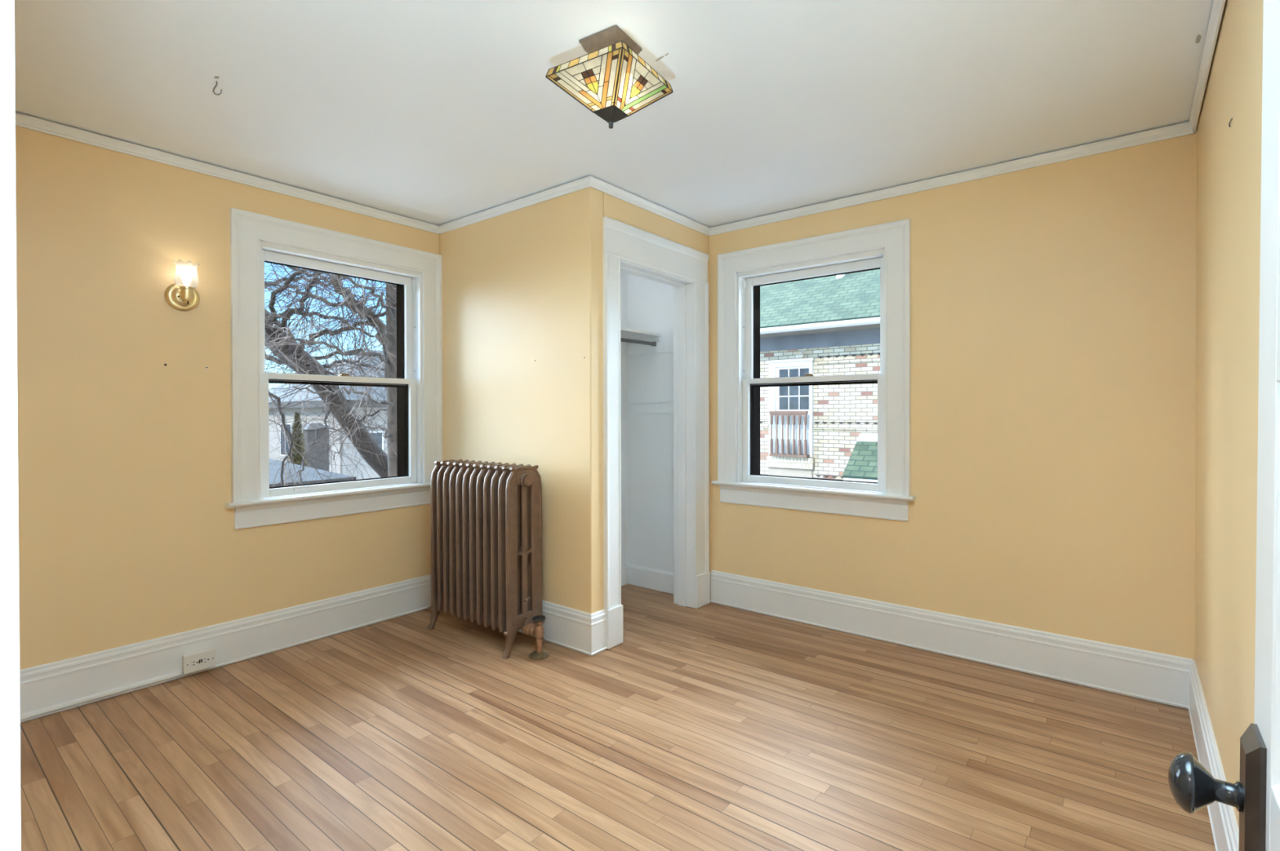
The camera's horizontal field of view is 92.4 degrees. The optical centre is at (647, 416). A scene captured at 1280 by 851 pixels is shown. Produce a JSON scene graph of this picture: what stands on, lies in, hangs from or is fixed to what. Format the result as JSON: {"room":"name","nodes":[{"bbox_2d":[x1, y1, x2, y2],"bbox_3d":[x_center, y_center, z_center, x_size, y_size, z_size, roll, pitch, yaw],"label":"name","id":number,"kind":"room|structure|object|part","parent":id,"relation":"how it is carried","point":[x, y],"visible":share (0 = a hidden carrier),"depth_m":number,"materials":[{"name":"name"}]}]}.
{"room":"empty bedroom","nodes":[
{"label":"empty bedroom","id":0,"kind":"room"},
{"bbox_2d":[15,112,439,670],"bbox_3d":[-2.308,0.004,2.917,0.240,2.440,5.540,0,0,38],"label":"wall","id":1,"kind":"structure","parent":0,"point":[127,535],"depth_m":2.76,"materials":[{"name":"yellow paint"}]},
{"bbox_2d":[20,671,182,719],"bbox_3d":[-2.431,1.198,2.530,0.014,0.016,0.836,0,0,38],"label":"wire raceway","id":2,"kind":"object","parent":1,"relation":"attached to","point":[80,700],"visible":1,"depth_m":2.62,"materials":[{"name":"white paint"}]},
{"bbox_2d":[164,270,199,311],"bbox_3d":[-2.134,-0.601,2.837,0.128,0.218,0.133,0,0,38],"label":"wall sconce","id":3,"kind":"object","parent":1,"relation":"attached to","point":[181,296],"visible":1,"depth_m":2.83,"materials":[{"name":"gold metal"}]},
{"bbox_3d":[-2.126,-0.634,2.826,0.042,0.077,0.041,0,0,38],"label":"bulb","id":4,"kind":"part","parent":3,"relation":"part of","materials":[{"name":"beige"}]},
{"bbox_2d":[182,648,216,674],"bbox_3d":[-2.121,1.155,2.897,0.046,0.082,0.126,0,0,38],"label":"outlet","id":5,"kind":"object","parent":1,"relation":"attached to","point":[196,661],"visible":1,"depth_m":2.88,"materials":[{"name":"white plastic"}]},
{"bbox_2d":[191,658,199,667],"bbox_3d":[-2.118,1.155,2.867,0.003,0.030,0.032,0,0,38],"label":"socket","id":6,"kind":"object","parent":5,"relation":"attached to","point":[194,662],"depth_m":2.87,"materials":[{"name":"white plastic"}]},
{"bbox_2d":[201,656,209,664],"bbox_3d":[-2.091,1.154,2.901,0.003,0.030,0.032,0,0,38],"label":"socket","id":7,"kind":"object","parent":5,"relation":"attached to","point":[205,660],"depth_m":2.90,"materials":[{"name":"beige plastic"}]},
{"bbox_2d":[19,574,431,723],"bbox_3d":[-2.015,1.116,3.082,0.022,0.206,2.218,0,0,38],"label":"baseboard","id":8,"kind":"structure","parent":1,"relation":"attached to","point":[47,685],"depth_m":2.98,"materials":[{"name":"white paint"}]},
{"bbox_2d":[15,112,439,234],"bbox_3d":[-2.019,-1.187,3.068,0.020,0.046,2.218,0,0,38],"label":"crown molding","id":9,"kind":"structure","parent":1,"relation":"attached to","point":[24,121],"depth_m":2.93,"materials":[{"name":"white paint"}]},
{"bbox_2d":[225,207,442,529],"bbox_3d":[-1.778,-0.235,3.538,0.293,1.589,1.200,0,0,38],"label":"window","id":10,"kind":"structure","parent":1,"relation":"in","point":[256,239],"depth_m":3.41,"materials":[{"name":"white paint"}]},
{"bbox_3d":[-1.796,-0.203,3.570,0.008,0.047,0.802,0,0,38],"label":"meeting rail","id":11,"kind":"part","parent":10,"relation":"part of","materials":[{"name":"white wood"}]},
{"bbox_3d":[-1.784,-0.535,3.557,0.034,0.684,0.888,0,0,38],"label":"sash","id":12,"kind":"part","parent":10,"relation":"part of","materials":[{"name":"white plastic"}]},
{"bbox_3d":[-1.748,0.096,3.534,0.037,0.652,0.888,0,0,38],"label":"sash","id":13,"kind":"part","parent":10,"relation":"part of","materials":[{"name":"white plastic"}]},
{"bbox_3d":[-1.843,-0.221,3.606,0.108,1.360,0.920,0,0,38],"label":"exterior frame","id":14,"kind":"part","parent":10,"relation":"part of","materials":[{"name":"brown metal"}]},
{"bbox_2d":[440,186,604,613],"bbox_3d":[-0.784,-0.003,3.580,1.334,2.440,0.100,0,0,38],"label":"wall","id":15,"kind":"structure","parent":0,"point":[520,287],"depth_m":3.35,"materials":[{"name":"yellow paint"}]},
{"bbox_2d":[517,600,607,656],"bbox_3d":[-0.781,1.111,3.571,1.356,0.206,0.120,0,0,38],"label":"baseboard","id":16,"kind":"structure","parent":15,"relation":"attached to","point":[584,633],"depth_m":3.19,"materials":[{"name":"white paint"}]},
{"bbox_2d":[14,0,1213,227],"bbox_3d":[-0.825,-1.271,1.677,4.099,0.121,5.640,0,0,38],"label":"ceiling","id":17,"kind":"structure","parent":0,"point":[438,113],"depth_m":2.27,"materials":[{"name":"paint"}]},
{"bbox_2d":[212,80,222,95],"bbox_3d":[-1.560,-1.188,2.221,0.035,0.051,0.006,0,0,3],"label":"ceiling hook","id":18,"kind":"object","parent":17,"relation":"attached to","point":[215,86],"visible":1,"depth_m":2.22,"materials":[{"name":"grey metal"}]},
{"bbox_2d":[545,24,673,128],"bbox_3d":[-0.121,-1.077,2.002,0.300,0.274,0.300,0,0,32],"label":"ceiling lamp","id":19,"kind":"object","parent":17,"relation":"attached to","point":[611,81],"visible":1,"depth_m":1.93,"materials":[{"name":"multicoloured glass"}]},
{"bbox_3d":[-0.171,-1.035,1.923,0.296,0.097,0.108,0,0,32],"label":"glass panel","id":20,"kind":"part","parent":19,"relation":"part of","materials":[{"name":"glass"}]},
{"bbox_3d":[-0.041,-1.035,1.953,0.108,0.097,0.296,0,0,32],"label":"glass panel","id":21,"kind":"part","parent":19,"relation":"part of","materials":[{"name":"glass"}]},
{"bbox_2d":[20,584,1215,850],"bbox_3d":[-0.821,1.288,1.692,4.099,0.120,5.640,0,0,38],"label":"floor","id":22,"kind":"structure","parent":0,"point":[711,726],"depth_m":2.26,"materials":[{"name":"brown wood"}]},
{"bbox_2d":[426,459,549,659],"bbox_3d":[-0.853,0.741,3.356,0.866,0.967,0.285,0,0,38],"label":"radiator","id":23,"kind":"object","parent":22,"relation":"on","point":[486,517],"visible":1,"depth_m":3.25,"materials":[{"name":"brown metal"}]},
{"bbox_3d":[-1.225,1.141,3.533,0.030,0.166,0.099,0,0,38],"label":"leg","id":24,"kind":"part","parent":23,"relation":"part of","materials":[{"name":"brown metal"}]},
{"bbox_3d":[-0.699,1.143,3.119,0.030,0.166,0.099,0,0,38],"label":"leg","id":25,"kind":"part","parent":23,"relation":"part of","materials":[{"name":"brown metal"}]},
{"bbox_3d":[-0.584,1.142,3.265,0.030,0.166,0.099,0,0,38],"label":"leg","id":26,"kind":"part","parent":23,"relation":"part of","materials":[{"name":"brown metal"}]},
{"bbox_2d":[620,271,673,573],"bbox_3d":[-0.254,-0.006,3.873,0.623,2.440,1.016,0,0,38],"label":"wall","id":27,"kind":"structure","parent":0,"point":[646,304],"depth_m":4.32,"materials":[{"name":"white paint"}]},
{"bbox_2d":[620,327,661,339],"bbox_3d":[-0.338,-0.558,3.936,0.308,0.020,1.001,0,0,38],"label":"closet shelf","id":28,"kind":"object","parent":27,"relation":"attached to","point":[625,333],"visible":0.36,"depth_m":4.14,"materials":[{"name":"white paint"}]},
{"bbox_2d":[626,336,661,344],"bbox_3d":[-0.034,-0.533,4.324,0.306,0.032,0.016,0,0,38],"label":"cleat","id":29,"kind":"object","parent":27,"relation":"attached to","point":[651,339],"visible":0.7,"depth_m":4.27,"materials":[{"name":"white paint"}]},
{"bbox_2d":[620,401,673,413],"bbox_3d":[-0.236,-0.060,3.860,0.564,0.080,0.999,0,0,38],"label":"rail","id":30,"kind":"object","parent":27,"relation":"attached to","point":[626,406],"visible":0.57,"depth_m":4.30,"materials":[{"name":"white paint"}]},
{"bbox_2d":[621,564,673,594],"bbox_3d":[-0.233,1.142,3.868,0.567,0.139,1.000,0,0,38],"label":"baseboard","id":31,"kind":"structure","parent":27,"relation":"attached to","point":[640,576],"depth_m":4.30,"materials":[{"name":"white paint"}]},
{"bbox_2d":[626,340,673,355],"bbox_3d":[0.068,-0.476,4.245,0.564,0.079,0.014,0,0,38],"label":"hook rail","id":32,"kind":"object","parent":27,"relation":"attached to","point":[661,347],"visible":0.6,"depth_m":4.29,"materials":[{"name":"white paint"}]},
{"bbox_2d":[620,337,656,346],"bbox_3d":[-0.259,-0.494,3.869,0.028,0.036,0.986,0,0,38],"label":"hanging rod","id":33,"kind":"object","parent":32,"relation":"attached to","point":[622,340],"visible":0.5,"depth_m":4.10,"materials":[{"name":"grey metal"}]},
{"bbox_2d":[603,192,709,412],"bbox_3d":[0.038,-0.005,3.643,0.120,2.440,1.016,0,0,38],"label":"wall","id":34,"kind":"structure","parent":0,"point":[615,208],"depth_m":3.55,"materials":[{"name":"yellow paint"}]},
{"bbox_2d":[603,216,710,648],"bbox_3d":[0.024,0.087,3.630,0.184,2.253,0.988,0,0,38],"label":"door frame","id":35,"kind":"structure","parent":34,"relation":"in","point":[628,249],"depth_m":3.86,"materials":[{"name":"white paint"}]},
{"bbox_2d":[708,126,1196,659],"bbox_3d":[0.942,-0.007,3.731,3.859,2.440,0.240,0,0,38],"label":"wall","id":36,"kind":"structure","parent":0,"point":[1053,305],"depth_m":2.88,"materials":[{"name":"yellow paint"}]},
{"bbox_2d":[711,218,915,521],"bbox_3d":[0.977,-0.241,3.661,1.226,1.589,0.293,0,0,38],"label":"window","id":37,"kind":"structure","parent":36,"relation":"in","point":[886,247],"depth_m":3.57,"materials":[{"name":"white paint"}]},
{"bbox_3d":[1.035,-0.227,3.734,0.920,1.360,0.108,0,0,38],"label":"exterior frame","id":38,"kind":"part","parent":37,"relation":"part of","materials":[{"name":"brown metal"}]},
{"bbox_3d":[0.961,0.091,3.642,0.888,0.652,0.037,0,0,38],"label":"sash","id":39,"kind":"part","parent":37,"relation":"part of","materials":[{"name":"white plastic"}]},
{"bbox_3d":[0.987,-0.541,3.672,0.888,0.684,0.034,0,0,38],"label":"sash","id":40,"kind":"part","parent":37,"relation":"part of","materials":[{"name":"white plastic"}]},
{"bbox_3d":[0.998,-0.208,3.688,0.802,0.047,0.008,0,0,38],"label":"meeting rail","id":41,"kind":"part","parent":37,"relation":"part of","materials":[{"name":"white wood"}]},
{"bbox_2d":[438,121,1196,235],"bbox_3d":[0.455,-1.192,3.229,3.709,0.046,1.138,0,0,38],"label":"crown molding","id":42,"kind":"structure","parent":36,"relation":"attached to","point":[1182,129],"depth_m":3.24,"materials":[{"name":"white paint"}]},
{"bbox_2d":[710,570,1192,709],"bbox_3d":[1.336,1.109,3.263,2.355,0.206,0.022,0,0,38],"label":"baseboard","id":43,"kind":"structure","parent":36,"relation":"attached to","point":[1154,677],"depth_m":3.03,"materials":[{"name":"white paint"}]},
{"bbox_2d":[1195,0,1263,829],"bbox_3d":[0.685,0.013,0.408,0.150,2.440,5.300,0,0,38],"label":"wall","id":44,"kind":"structure","parent":0,"point":[1228,257],"depth_m":1.68,"materials":[{"name":"yellow paint"}]},
{"bbox_2d":[1189,0,1225,133],"bbox_3d":[1.220,-1.182,1.228,0.020,0.046,3.335,0,0,38],"label":"crown molding","id":45,"kind":"structure","parent":44,"relation":"attached to","point":[1218,6],"depth_m":2.03,"materials":[{"name":"white paint"}]},
{"bbox_2d":[1188,659,1239,850],"bbox_3d":[1.227,1.121,1.239,0.022,0.206,3.335,0,0,38],"label":"baseboard","id":46,"kind":"structure","parent":44,"relation":"attached to","point":[1224,828],"depth_m":1.89,"materials":[{"name":"white paint"}]},
{"bbox_3d":[-1.292,0.013,1.016,3.709,2.440,0.120,0,0,38],"label":"wall","id":47,"kind":"structure","parent":0,"visible":0},
{"bbox_2d":[0,0,21,850],"bbox_3d":[-0.259,0.146,0.214,0.964,2.177,0.146,0,0,38],"label":"door frame","id":48,"kind":"structure","parent":47,"relation":"in","point":[10,710],"depth_m":0.49,"materials":[{"name":"white paint"}]},
{"bbox_2d":[1168,0,1279,850],"bbox_3d":[0.342,0.209,0.303,0.102,2.030,0.782,1,1,38],"label":"door","id":49,"kind":"structure","parent":48,"relation":"attached to","point":[1255,797],"depth_m":0.56,"materials":[{"name":"white paint"}]},
{"bbox_3d":[0.536,0.357,0.591,0.053,0.055,0.055,1,1,38],"label":"knob","id":50,"kind":"part","parent":49,"relation":"part of","materials":[{"name":"black metal"}]},
{"bbox_3d":[0.562,0.394,0.571,0.012,0.197,0.054,1,1,38],"label":"knob plate","id":51,"kind":"part","parent":49,"relation":"part of","materials":[{"name":"brown metal"}]},
{"bbox_3d":[0.369,0.210,0.285,0.036,2.030,0.775,1,1,38],"label":"frame","id":52,"kind":"part","parent":49,"relation":"part of","materials":[{"name":"white paint"}]},
{"bbox_3d":[0.365,0.146,0.288,0.021,0.347,0.591,1,1,38],"label":"panel","id":53,"kind":"part","parent":49,"relation":"part of","materials":[{"name":"white paint"}]},
{"label":"outside","id":54,"kind":"structure","parent":0,"visible":0},
{"bbox_3d":[-7.430,4.490,35.027,72.000,0.300,51.000,0,0,38],"label":"ground","id":55,"kind":"structure","parent":54,"visible":0},
{"bbox_2d":[287,411,308,466],"bbox_3d":[-10.914,2.141,19.117,0.850,4.602,0.859,0,0,38],"label":"evergreen shrub","id":56,"kind":"object","parent":55,"relation":"on","point":[298,458],"visible":0.23,"depth_m":18.99,"materials":[{"name":"green plant"}]},
{"bbox_2d":[269,458,356,487],"bbox_3d":[-12.873,2.348,14.571,7.750,4.250,8.150,0,0,38],"label":"roof","id":57,"kind":"object","parent":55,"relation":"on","point":[273,471],"visible":0.15,"depth_m":14.81,"materials":[{"name":"white paint"}]},
{"bbox_2d":[302,422,328,471],"bbox_3d":[-11.494,2.331,21.090,0.850,4.200,0.800,0,0,38],"label":"chimney","id":58,"kind":"object","parent":55,"relation":"on","point":[322,467],"visible":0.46,"depth_m":20.84,"materials":[{"name":"grey brick"}]},
{"bbox_2d":[268,350,387,479],"bbox_3d":[-12.833,0.637,28.879,10.100,7.500,8.300,0,0,38],"label":"house","id":59,"kind":"structure","parent":55,"relation":"on","point":[274,455],"depth_m":24.44,"materials":[{"name":"paint"}]},
{"bbox_2d":[264,262,396,487],"bbox_3d":[-5.038,0.128,9.264,4.705,8.788,7.518,0,0,-37],"label":"leaning tree","id":60,"kind":"object","parent":55,"relation":"on","point":[367,456],"visible":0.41,"depth_m":8.91,"materials":[{"name":"brown plant"}]},
{"bbox_2d":[760,269,879,479],"bbox_3d":[5.654,-0.028,15.661,15.500,8.922,9.785,0,0,38],"label":"brick house","id":61,"kind":"structure","parent":55,"relation":"on","point":[813,431],"depth_m":12.18,"materials":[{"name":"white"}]},
{"bbox_3d":[2.842,-0.058,12.418,0.815,0.090,0.080,0,0,38],"label":"rail","id":62,"kind":"part","parent":61,"relation":"part of","materials":[{"name":"brown wood"}]},
{"bbox_3d":[2.890,0.797,12.482,0.815,0.050,0.210,0,0,38],"label":"rail","id":63,"kind":"part","parent":61,"relation":"part of","materials":[{"name":"brown wood"}]},
{"bbox_3d":[2.909,1.259,12.572,0.955,0.395,0.050,0,0,38],"label":"cream panel","id":64,"kind":"part","parent":61,"relation":"part of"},
{"bbox_3d":[2.912,-0.169,12.540,1.015,1.980,0.100,0,0,38],"label":"door frame","id":65,"kind":"part","parent":61,"relation":"part of","materials":[{"name":"white wood"}]},
{"bbox_3d":[2.965,-0.096,12.534,0.765,1.835,0.035,0,0,38],"label":"door","id":66,"kind":"part","parent":61,"relation":"part of","materials":[{"name":"white wood"}]},
{"bbox_3d":[3.067,-1.272,12.319,0.175,0.206,0.109,0,0,15],"label":"wire coil","id":67,"kind":"part","parent":61,"relation":"part of","materials":[{"name":"white metal"}]},
{"bbox_2d":[835,274,844,279],"bbox_3d":[4.042,-3.006,12.844,0.340,0.430,0.335,0,0,38],"label":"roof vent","id":68,"kind":"object","parent":61,"relation":"attached to","point":[837,277],"depth_m":12.75,"materials":[{"name":"white metal"}]},
{"bbox_2d":[842,433,877,482],"bbox_3d":[5.183,2.401,10.240,3.600,4.130,0.910,0,0,38],"label":"roof","id":69,"kind":"structure","parent":61,"relation":"attached to","point":[862,464],"depth_m":11.08,"materials":[{"name":"green"}]},
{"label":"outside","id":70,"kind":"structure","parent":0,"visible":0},
{"bbox_2d":[268,354,383,404],"bbox_3d":[-4.838,-0.693,9.856,6.584,1.054,0.348,0,0,40],"label":"overhead cable","id":71,"kind":"object","parent":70,"point":[382,354],"visible":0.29,"depth_m":10.39,"materials":[{"name":"black rubber"}]}
]}

